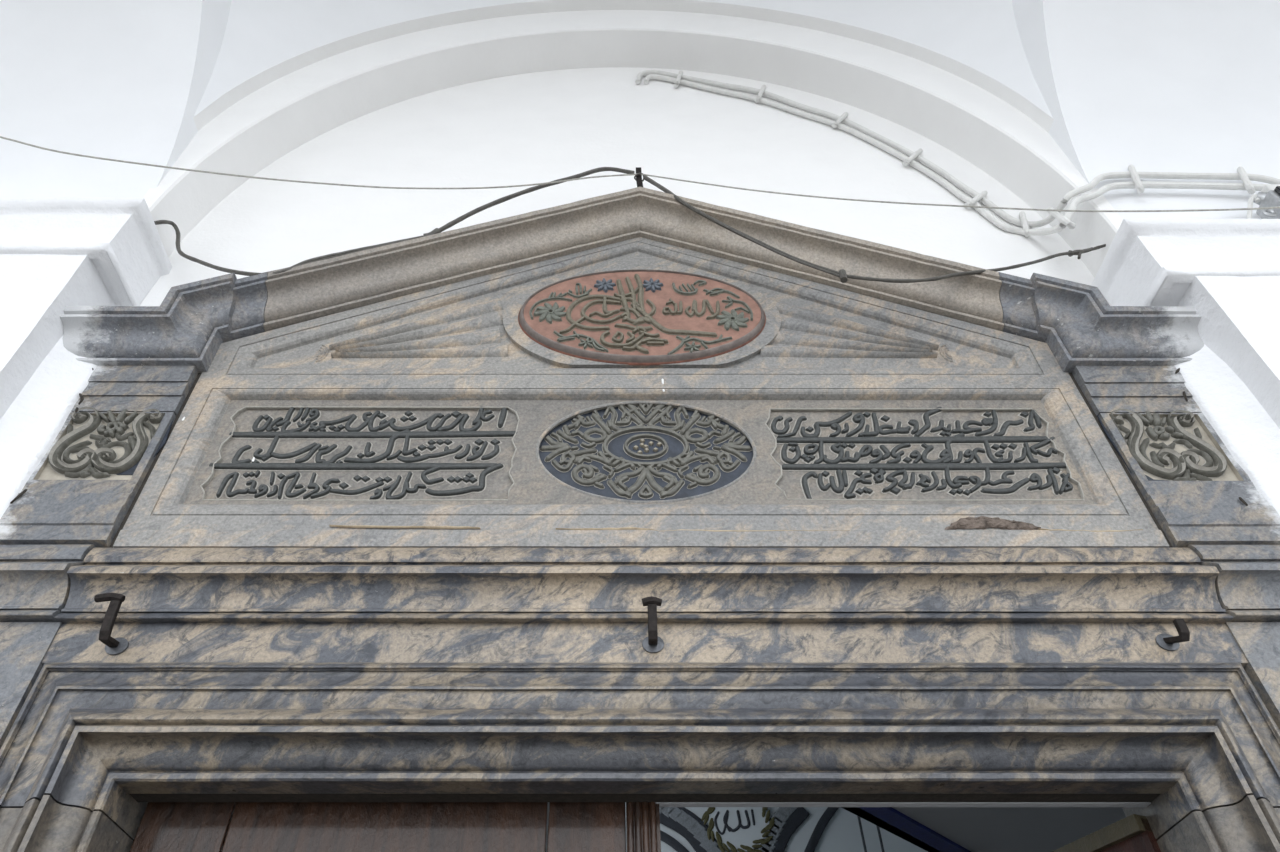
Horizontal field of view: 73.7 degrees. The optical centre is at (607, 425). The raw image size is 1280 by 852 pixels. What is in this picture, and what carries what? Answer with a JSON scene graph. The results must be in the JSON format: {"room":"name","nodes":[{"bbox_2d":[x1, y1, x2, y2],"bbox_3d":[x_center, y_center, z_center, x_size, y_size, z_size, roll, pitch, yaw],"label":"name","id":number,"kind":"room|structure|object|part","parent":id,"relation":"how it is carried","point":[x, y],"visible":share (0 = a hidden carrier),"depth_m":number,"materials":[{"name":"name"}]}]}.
{"room":"mosque entrance porch","nodes":[
{"label":"mosque entrance porch","id":0,"kind":"room"},
{"bbox_2d":[0,0,231,197],"bbox_3d":[-2.415,-2.418,2.263,1.970,2.479,3.025,0,-45,0],"label":"wall","id":1,"kind":"structure","parent":0,"point":[125,80],"depth_m":2.92,"materials":[{"name":"white paint"}]},
{"bbox_2d":[194,0,1052,117],"bbox_3d":[0.000,-2.703,2.636,14.000,1.908,3.300,0,-45,0],"label":"ceiling","id":2,"kind":"structure","parent":0,"point":[983,36],"depth_m":3.36,"materials":[{"name":"white paint"}]},
{"bbox_2d":[140,1,1110,305],"bbox_3d":[0.000,-0.129,2.486,14.000,7.000,0.250,0,-45,0],"label":"wall","id":3,"kind":"structure","parent":0,"point":[543,126],"depth_m":3.11,"materials":[{"name":"white paint"}]},
{"bbox_2d":[0,197,171,518],"bbox_3d":[-2.335,0.805,1.238,2.134,3.919,0.305,0,-45,0],"label":"pillar","id":4,"kind":"structure","parent":3,"relation":"attached to","point":[56,253],"depth_m":2.28,"materials":[{"name":"white paint"}]},
{"bbox_2d":[109,373,201,547],"bbox_3d":[-1.101,0.134,2.013,0.054,0.760,0.027,0,-45,0],"label":"trim","id":5,"kind":"structure","parent":3,"relation":"attached to","point":[199,374],"depth_m":2.03,"materials":[{"name":"blue grey marble"},{"name":"stone"}]},
{"bbox_2d":[154,167,634,275],"bbox_3d":[-0.648,-0.647,2.666,1.476,0.664,0.062,0,-45,0],"label":"cable","id":6,"kind":"object","parent":3,"relation":"attached to","point":[601,169],"visible":0.89,"depth_m":2.62,"materials":[{"name":"black rubber"}]},
{"bbox_2d":[130,802,660,851],"bbox_3d":[-0.373,1.483,0.781,0.931,2.290,0.061,0,-45,0],"label":"door","id":7,"kind":"structure","parent":3,"relation":"in","point":[164,826],"depth_m":1.52,"materials":[{"name":"brown wood"}]},
{"bbox_2d":[10,368,1247,505],"bbox_3d":[0.075,-0.033,2.120,3.068,0.596,0.004,0,-45,0],"label":"trim","id":8,"kind":"structure","parent":3,"relation":"attached to","point":[1178,369],"depth_m":2.13,"materials":[{"name":"grey stone"}]},
{"bbox_2d":[60,187,1203,372],"bbox_3d":[0.069,-0.452,2.523,3.027,0.801,0.175,0,-45,0],"label":"crown molding","id":9,"kind":"structure","parent":3,"relation":"attached to","point":[1077,323],"depth_m":2.44,"materials":[{"name":"beige stone"}]},
{"bbox_3d":[-1.244,-0.271,2.341,0.402,0.287,0.175,0,-45,0],"label":"corner moulding","id":10,"kind":"part","parent":9,"relation":"part of","materials":[{"name":"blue stone"}]},
{"bbox_3d":[-1.006,-0.325,2.411,0.084,0.184,0.150,0,-45,0],"label":"short moulding","id":11,"kind":"part","parent":9,"relation":"part of","materials":[{"name":"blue stone"}]},
{"bbox_3d":[0.072,-0.507,2.595,2.070,0.622,0.151,0,-45,0],"label":"raking moulding","id":12,"kind":"part","parent":9,"relation":"part of","materials":[{"name":"beige stone"}]},
{"bbox_2d":[634,167,643,186],"bbox_3d":[0.106,-0.817,2.864,0.038,0.185,0.034,0,-45,0],"label":"peg","id":13,"kind":"object","parent":9,"relation":"on","point":[638,177],"visible":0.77,"depth_m":2.88,"materials":[{"name":"black metal"}]},
{"bbox_2d":[0,136,1279,211],"bbox_3d":[0.012,-0.751,2.579,3.747,0.577,0.286,2,-45,-2],"label":"wire","id":14,"kind":"object","parent":13,"relation":"attached to","point":[0,136],"visible":1,"depth_m":2.54,"materials":[{"name":"grey metal"}]},
{"bbox_2d":[643,175,1105,282],"bbox_3d":[0.829,-0.617,2.610,1.421,0.672,0.079,0,-45,0],"label":"cable","id":15,"kind":"object","parent":13,"relation":"hanging from","point":[842,274],"visible":0.98,"depth_m":2.45,"materials":[{"name":"black rubber"}]},
{"bbox_3d":[1.150,-0.325,2.411,0.084,0.184,0.150,0,-45,0],"label":"short moulding","id":16,"kind":"part","parent":9,"relation":"part of","materials":[{"name":"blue stone"}]},
{"bbox_3d":[1.385,-0.270,2.341,0.395,0.288,0.174,0,-45,0],"label":"corner moulding","id":17,"kind":"part","parent":9,"relation":"part of","materials":[{"name":"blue stone"}]},
{"bbox_2d":[143,0,1122,277],"bbox_3d":[0.050,-1.097,3.126,3.000,2.035,0.215,0,-45,0],"label":"arch","id":18,"kind":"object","parent":3,"relation":"attached to","point":[944,100],"depth_m":3.41,"materials":[{"name":"white paint"}]},
{"bbox_2d":[0,662,1279,851],"bbox_3d":[0.066,1.363,0.808,2.355,2.519,0.269,0,-45,0],"label":"door frame","id":19,"kind":"structure","parent":3,"relation":"attached to","point":[84,756],"depth_m":1.49,"materials":[{"name":"stone"}]},
{"bbox_2d":[113,237,1168,547],"bbox_3d":[0.072,-0.159,2.312,2.300,1.244,0.079,0,-45,0],"label":"slab","id":20,"kind":"object","parent":3,"relation":"attached to","point":[639,391],"visible":1,"depth_m":2.16,"materials":[{"name":"grey stone"}]},
{"bbox_2d":[534,302,565,323],"bbox_3d":[-0.163,-0.324,2.430,0.096,0.096,0.011,0,-45,0],"label":"flower","id":21,"kind":"object","parent":20,"relation":"on","point":[544,312],"depth_m":2.42,"materials":[{"name":"green stone"}]},
{"bbox_2d":[578,337,593,349],"bbox_3d":[-0.059,-0.227,2.333,0.046,0.047,0.011,0,-45,0],"label":"flower","id":22,"kind":"object","parent":20,"relation":"on","point":[584,343],"depth_m":2.33,"materials":[{"name":"green stone"}]},
{"bbox_2d":[594,278,615,292],"bbox_3d":[-0.009,-0.418,2.525,0.067,0.067,0.011,0,-45,0],"label":"flower","id":23,"kind":"object","parent":20,"relation":"on","point":[601,285],"depth_m":2.52,"materials":[{"name":"blue stone"}]},
{"bbox_2d":[643,278,662,292],"bbox_3d":[0.131,-0.418,2.525,0.067,0.067,0.011,0,-45,0],"label":"flower","id":24,"kind":"object","parent":20,"relation":"on","point":[650,285],"depth_m":2.52,"materials":[{"name":"blue stone"}]},
{"bbox_2d":[684,341,700,352],"bbox_3d":[0.230,-0.214,2.320,0.050,0.051,0.011,0,-45,0],"label":"flower","id":25,"kind":"object","parent":20,"relation":"on","point":[689,346],"depth_m":2.32,"materials":[{"name":"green stone"}]},
{"bbox_2d":[716,309,748,330],"bbox_3d":[0.352,-0.301,2.407,0.096,0.096,0.011,0,-45,0],"label":"flower","id":26,"kind":"object","parent":20,"relation":"on","point":[726,319],"depth_m":2.40,"materials":[{"name":"green stone"}]},
{"bbox_2d":[42,547,1247,669],"bbox_3d":[0.072,0.357,1.748,2.390,0.288,0.085,0,-45,0],"label":"entablature","id":27,"kind":"object","parent":3,"relation":"attached to","point":[259,604],"visible":0.97,"depth_m":1.74,"materials":[{"name":"beige stone"}]},
{"bbox_2d":[94,593,128,654],"bbox_3d":[-0.980,0.399,1.692,0.056,0.099,0.108,-7,-45,7],"label":"iron hook","id":28,"kind":"object","parent":27,"relation":"attached to","point":[113,646],"visible":0.98,"depth_m":1.67,"materials":[{"name":"black metal"}]},
{"bbox_3d":[0.072,0.323,1.782,2.360,0.193,0.085,0,-45,0],"label":"moulding","id":29,"kind":"part","parent":27,"relation":"part of","materials":[{"name":"beige stone"}]},
{"bbox_2d":[642,596,663,652],"bbox_3d":[0.089,0.402,1.698,0.044,0.094,0.091,0,-45,0],"label":"iron hook","id":30,"kind":"object","parent":27,"relation":"attached to","point":[652,643],"visible":0.98,"depth_m":1.68,"materials":[{"name":"black metal"}]},
{"bbox_2d":[1155,619,1189,650],"bbox_3d":[1.109,0.421,1.681,0.044,0.041,0.090,0,-45,0],"label":"iron hook","id":31,"kind":"object","parent":27,"relation":"attached to","point":[1167,642],"visible":0.95,"depth_m":1.67,"materials":[{"name":"black metal"}]},
{"bbox_2d":[656,802,1150,806],"bbox_3d":[0.540,0.662,1.580,0.928,0.078,0.018,0,-45,0],"label":"trim","id":32,"kind":"structure","parent":3,"relation":"attached to","point":[661,804],"depth_m":1.55,"materials":[{"name":"brown wood"}]},
{"bbox_2d":[636,70,1279,236],"bbox_3d":[1.124,-1.059,3.087,2.013,1.547,0.220,0,-45,0],"label":"conduit","id":33,"kind":"object","parent":3,"relation":"attached to","point":[864,133],"visible":0.94,"depth_m":2.89,"materials":[{"name":"white plastic"}]},
{"bbox_2d":[1052,814,1160,851],"bbox_3d":[0.817,1.801,1.063,0.064,2.240,0.900,16,-47,-15],"label":"door","id":34,"kind":"structure","parent":3,"relation":"in","point":[1132,833],"depth_m":1.57,"materials":[{"name":"red wood"}]},
{"bbox_3d":[0.821,1.804,1.063,0.045,2.235,0.900,16,-47,-15],"label":"panel","id":35,"kind":"part","parent":34,"relation":"part of","materials":[{"name":"red wood"}]},
{"bbox_2d":[1069,373,1171,546],"bbox_3d":[1.245,0.134,2.013,0.054,0.760,0.027,0,-45,0],"label":"trim","id":36,"kind":"structure","parent":3,"relation":"attached to","point":[1070,374],"depth_m":2.04,"materials":[{"name":"dark grey stone"}]},
{"bbox_2d":[1091,218,1279,514],"bbox_3d":[2.406,0.848,1.206,1.991,3.814,0.304,0,-45,0],"label":"pillar","id":37,"kind":"structure","parent":3,"relation":"attached to","point":[1228,270],"depth_m":2.23,"materials":[{"name":"white paint"}]},
{"bbox_2d":[1247,184,1279,218],"bbox_3d":[1.977,-0.656,2.515,0.245,0.152,0.095,0,-45,0],"label":"floodlight","id":38,"kind":"object","parent":37,"relation":"on","point":[1269,196],"visible":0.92,"depth_m":2.51,"materials":[{"name":"paint"}]},
{"bbox_3d":[2.017,-0.670,2.472,0.125,0.079,0.014,0,-45,0],"label":"glass","id":39,"kind":"part","parent":38,"relation":"part of","materials":[{"name":"black glass"}]},
{"bbox_2d":[625,802,927,851],"bbox_3d":[0.000,3.007,5.827,13.200,7.300,8.910,0,-45,0],"label":"wall","id":40,"kind":"structure","parent":0,"point":[842,833],"depth_m":10.03,"materials":[{"name":"paint"}]},
{"bbox_2d":[659,807,796,851],"bbox_3d":[1.405,4.738,10.036,1.792,0.739,0.012,0,-45,0],"label":"trim","id":41,"kind":"structure","parent":40,"relation":"attached to","point":[782,814],"depth_m":10.06,"materials":[{"name":"grey paint"}]},
{"bbox_2d":[660,807,809,851],"bbox_3d":[1.451,4.731,10.067,1.918,0.752,0.020,0,-45,0],"label":"trim","id":42,"kind":"structure","parent":40,"relation":"attached to","point":[800,814],"depth_m":10.06,"materials":[{"name":"paint"}]},
{"bbox_2d":[701,807,774,851],"bbox_3d":[1.541,4.667,10.115,0.869,0.869,0.042,0,-45,0],"label":"roundel","id":43,"kind":"object","parent":40,"relation":"attached to","point":[735,829],"visible":0.64,"depth_m":10.04,"materials":[{"name":"paint"}]},
{"bbox_2d":[660,807,838,851],"bbox_3d":[1.654,4.750,10.047,2.252,0.660,0.020,0,-45,0],"label":"trim","id":44,"kind":"structure","parent":40,"relation":"attached to","point":[829,812],"depth_m":9.98,"materials":[{"name":"stone"}]},
{"bbox_2d":[857,816,866,851],"bbox_3d":[2.139,2.800,7.811,0.023,4.000,0.023,0,-45,0],"label":"wire","id":45,"kind":"object","parent":40,"relation":"hanging from","point":[859,819],"visible":0.19,"depth_m":7.17,"materials":[{"name":"metal"}]},
{"bbox_2d":[876,825,884,851],"bbox_3d":[2.286,2.800,7.811,0.030,4.000,0.023,0,-45,0],"label":"wire","id":46,"kind":"object","parent":40,"relation":"hanging from","point":[878,828],"visible":0.19,"depth_m":7.14,"materials":[{"name":"metal"}]},
{"bbox_2d":[859,807,970,851],"bbox_3d":[3.179,2.910,4.253,0.055,0.012,9.354,-34,-54,29],"label":"beam","id":47,"kind":"structure","parent":40,"relation":"attached to","point":[890,815],"depth_m":2.54,"materials":[{"name":"blue paint"}]},
{"bbox_2d":[841,807,1125,851],"bbox_3d":[3.199,2.840,4.297,6.402,0.150,6.820,0,-45,0],"label":"ceiling","id":48,"kind":"structure","parent":40,"relation":"attached to","point":[975,829],"depth_m":2.54,"materials":[{"name":"white paint"}]},
{"bbox_2d":[1011,0,1279,218],"bbox_3d":[2.466,-2.382,2.227,1.868,2.577,3.025,0,-45,0],"label":"wall","id":49,"kind":"structure","parent":0,"point":[1190,86],"depth_m":2.92,"materials":[{"name":"white paint"}]},
{"label":"floor","id":50,"kind":"structure","parent":0,"visible":0},
{"bbox_2d":[0,365,197,748],"bbox_3d":[-1.270,1.030,1.071,0.380,3.361,0.089,0,-45,0],"label":"stone panel","id":51,"kind":"object","parent":50,"relation":"on","point":[75,502],"visible":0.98,"depth_m":1.93,"materials":[{"name":"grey stone"}]},
{"bbox_3d":[-1.286,0.319,1.783,0.347,0.195,0.089,0,-45,0],"label":"moulding","id":52,"kind":"part","parent":51,"relation":"part of","materials":[{"name":"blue stone"}]},
{"bbox_3d":[-1.274,0.062,2.074,0.371,0.230,0.043,0,-45,0],"label":"scroll panel","id":53,"kind":"part","parent":51,"relation":"part of","materials":[{"name":"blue stone"}]},
{"bbox_2d":[97,409,137,438],"bbox_3d":[-1.227,-0.009,2.118,0.098,0.098,0.017,0,-45,0],"label":"flower","id":54,"kind":"object","parent":51,"relation":"on","point":[111,423],"depth_m":2.11,"materials":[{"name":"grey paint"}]},
{"bbox_2d":[1072,366,1279,729],"bbox_3d":[1.413,1.030,1.071,0.373,3.361,0.089,0,-45,0],"label":"stone panel","id":55,"kind":"object","parent":50,"relation":"on","point":[1193,486],"visible":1,"depth_m":1.94,"materials":[{"name":"grey stone"}]},
{"bbox_2d":[1136,411,1182,441],"bbox_3d":[1.363,-0.003,2.112,0.090,0.102,0.017,0,-45,0],"label":"flower","id":56,"kind":"object","parent":55,"relation":"on","point":[1154,426],"depth_m":2.11,"materials":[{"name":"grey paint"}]},
{"bbox_3d":[1.417,0.064,2.071,0.367,0.230,0.043,0,-45,0],"label":"scroll panel","id":57,"kind":"part","parent":55,"relation":"part of","materials":[{"name":"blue stone"}]},
{"bbox_3d":[1.429,0.319,1.783,0.343,0.195,0.089,0,-45,0],"label":"moulding","id":58,"kind":"part","parent":55,"relation":"part of","materials":[{"name":"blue stone"}]}
]}

